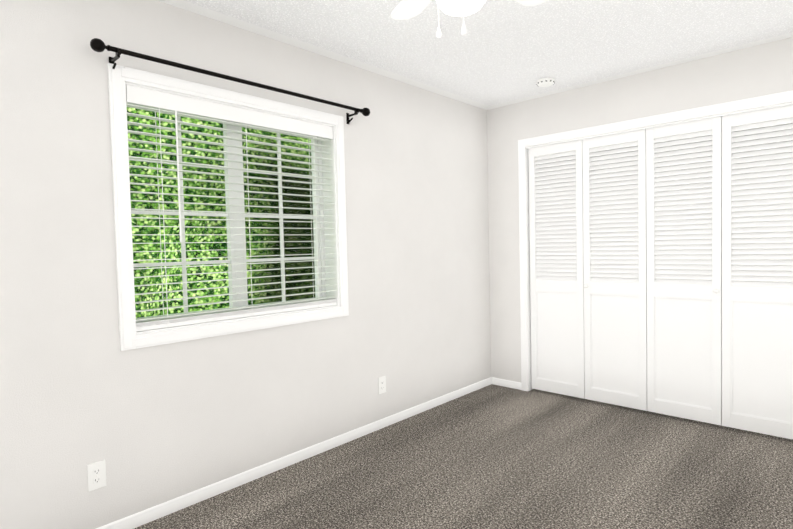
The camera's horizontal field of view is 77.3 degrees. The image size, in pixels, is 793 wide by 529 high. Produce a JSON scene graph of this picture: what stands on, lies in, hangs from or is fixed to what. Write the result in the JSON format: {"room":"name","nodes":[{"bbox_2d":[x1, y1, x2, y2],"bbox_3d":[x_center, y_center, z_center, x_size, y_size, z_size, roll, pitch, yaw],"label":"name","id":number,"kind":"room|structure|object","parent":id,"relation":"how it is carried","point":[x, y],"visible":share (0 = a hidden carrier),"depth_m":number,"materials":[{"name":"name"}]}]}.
{"room":"empty bedroom","nodes":[
{"label":"empty bedroom","id":0,"kind":"room"},
{"bbox_2d":[0,0,490,528],"bbox_3d":[-0.630,-0.058,3.019,0.200,2.440,5.830,1,3,43],"label":"wall","id":1,"kind":"structure","parent":0,"point":[80,392],"depth_m":2.44,"materials":[{"name":"paint"}]},
{"bbox_2d":[87,460,105,491],"bbox_3d":[-1.305,0.919,2.159,0.007,0.115,0.070,1,3,43],"label":"electrical outlet","id":2,"kind":"object","parent":1,"relation":"attached to","point":[96,474],"visible":1,"depth_m":2.16,"materials":[{"name":"white plastic"}]},
{"bbox_2d":[107,63,348,350],"bbox_3d":[-0.857,-0.278,2.752,0.211,1.270,1.350,1,3,43],"label":"window","id":3,"kind":"structure","parent":1,"relation":"in","point":[119,76],"depth_m":2.74,"materials":[{"name":"white wood"}]},
{"bbox_2d":[126,85,336,331],"bbox_3d":[-0.817,-0.278,2.714,0.060,1.123,1.198,1,3,43],"label":"window blinds","id":4,"kind":"object","parent":3,"relation":"attached to","point":[156,99],"visible":0.83,"depth_m":2.60,"materials":[{"name":"white plastic"}]},
{"bbox_2d":[90,38,369,123],"bbox_3d":[-0.745,-0.926,2.656,0.116,0.102,1.596,1,3,43],"label":"curtain rod","id":5,"kind":"object","parent":1,"relation":"attached to","point":[97,45],"visible":1,"depth_m":2.41,"materials":[{"name":"black metal"}]},
{"bbox_2d":[96,377,491,528],"bbox_3d":[-0.777,1.148,2.721,0.013,0.060,4.790,1,3,43],"label":"baseboard","id":6,"kind":"structure","parent":1,"relation":"attached to","point":[138,519],"depth_m":2.80,"materials":[{"name":"white wood"}]},
{"bbox_2d":[378,376,385,393],"bbox_3d":[-0.099,0.838,3.446,0.007,0.115,0.070,1,3,43],"label":"electrical outlet","id":7,"kind":"object","parent":1,"relation":"attached to","point":[381,385],"visible":1,"depth_m":3.44,"materials":[{"name":"white plastic"}]},
{"bbox_2d":[134,384,792,528],"bbox_3d":[0.461,1.223,2.072,3.110,0.100,5.830,1,3,43],"label":"floor","id":8,"kind":"structure","parent":0,"point":[492,456],"depth_m":2.67,"materials":[{"name":"carpet"}]},
{"bbox_2d":[158,0,792,109],"bbox_3d":[0.402,-1.314,1.977,3.110,0.100,5.830,1,3,43],"label":"ceiling","id":9,"kind":"structure","parent":0,"point":[500,53],"depth_m":2.83,"materials":[{"name":"white paint"}]},
{"bbox_2d":[391,0,546,37],"bbox_3d":[0.251,-1.002,1.703,0.999,0.496,0.986,1,3,43],"label":"ceiling fan","id":10,"kind":"object","parent":9,"relation":"hanging from","point":[405,9],"visible":1,"depth_m":1.72,"materials":[{"name":"white"}]},
{"bbox_2d":[536,77,554,86],"bbox_3d":[1.088,-1.323,3.616,0.136,0.038,0.136,1,3,43],"label":"smoke detector","id":11,"kind":"object","parent":9,"relation":"attached to","point":[546,82],"visible":1,"depth_m":3.58,"materials":[{"name":"white plastic"}]},
{"bbox_2d":[487,37,792,382],"bbox_3d":[1.874,-0.136,3.527,2.760,2.440,0.120,1,3,43],"label":"wall","id":12,"kind":"structure","parent":0,"point":[757,70],"depth_m":3.86,"materials":[{"name":"paint"}]},
{"bbox_2d":[492,377,520,389],"bbox_3d":[0.974,1.046,4.350,0.280,0.060,0.013,1,3,43],"label":"baseboard","id":13,"kind":"structure","parent":12,"relation":"attached to","point":[496,381],"depth_m":4.35,"materials":[{"name":"white wood"}]},
{"bbox_2d":[528,140,584,398],"bbox_3d":[1.303,0.043,4.042,0.455,2.030,0.030,1,3,43],"label":"closet door","id":14,"kind":"structure","parent":12,"relation":"in","point":[556,286],"depth_m":4.03,"materials":[{"name":"white wood"}]},
{"bbox_2d":[582,129,646,410],"bbox_3d":[1.637,0.047,3.728,0.455,2.030,0.030,1,3,43],"label":"closet door","id":15,"kind":"structure","parent":12,"relation":"in","point":[615,290],"depth_m":3.71,"materials":[{"name":"white wood"}]},
{"bbox_2d":[584,284,718,292],"bbox_3d":[1.786,0.171,3.553,0.896,0.032,0.032,1,3,43],"label":"door knob","id":16,"kind":"object","parent":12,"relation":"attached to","point":[714,290],"visible":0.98,"depth_m":3.25,"materials":[{"name":"white plastic"}]},
{"bbox_2d":[518,90,792,390],"bbox_3d":[1.820,0.045,3.588,1.882,2.076,0.121,1,3,43],"label":"door frame","id":17,"kind":"structure","parent":12,"relation":"attached to","point":[527,198],"depth_m":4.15,"materials":[{"name":"white wood"}]},
{"bbox_2d":[646,116,721,424],"bbox_3d":[1.972,0.051,3.415,0.455,2.030,0.030,1,3,43],"label":"closet door","id":18,"kind":"structure","parent":12,"relation":"in","point":[684,300],"depth_m":3.40,"materials":[{"name":"white wood"}]},
{"bbox_2d":[722,104,792,439],"bbox_3d":[2.307,0.055,3.101,0.455,2.030,0.030,1,3,43],"label":"closet door","id":19,"kind":"structure","parent":12,"relation":"in","point":[757,312],"depth_m":3.12,"materials":[{"name":"white wood"}]},
{"bbox_2d":[536,123,792,203],"bbox_3d":[2.390,-0.169,4.077,2.760,2.440,0.150,1,3,43],"label":"wall","id":20,"kind":"structure","parent":0,"point":[673,160],"depth_m":4.01,"materials":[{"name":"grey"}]},
{"label":"outside","id":21,"kind":"structure","parent":0,"visible":0},
{"bbox_3d":[-2.967,1.372,4.931,5.800,0.050,13.000,1,3,43],"label":"ground","id":22,"kind":"structure","parent":21,"visible":0},
{"bbox_2d":[127,107,314,317],"bbox_3d":[-1.990,-1.501,4.187,0.451,5.700,11.500,1,3,43],"label":"hedge","id":23,"kind":"object","parent":22,"relation":"on","point":[293,235],"depth_m":4.54,"materials":[{"name":"green plant"}]}
]}

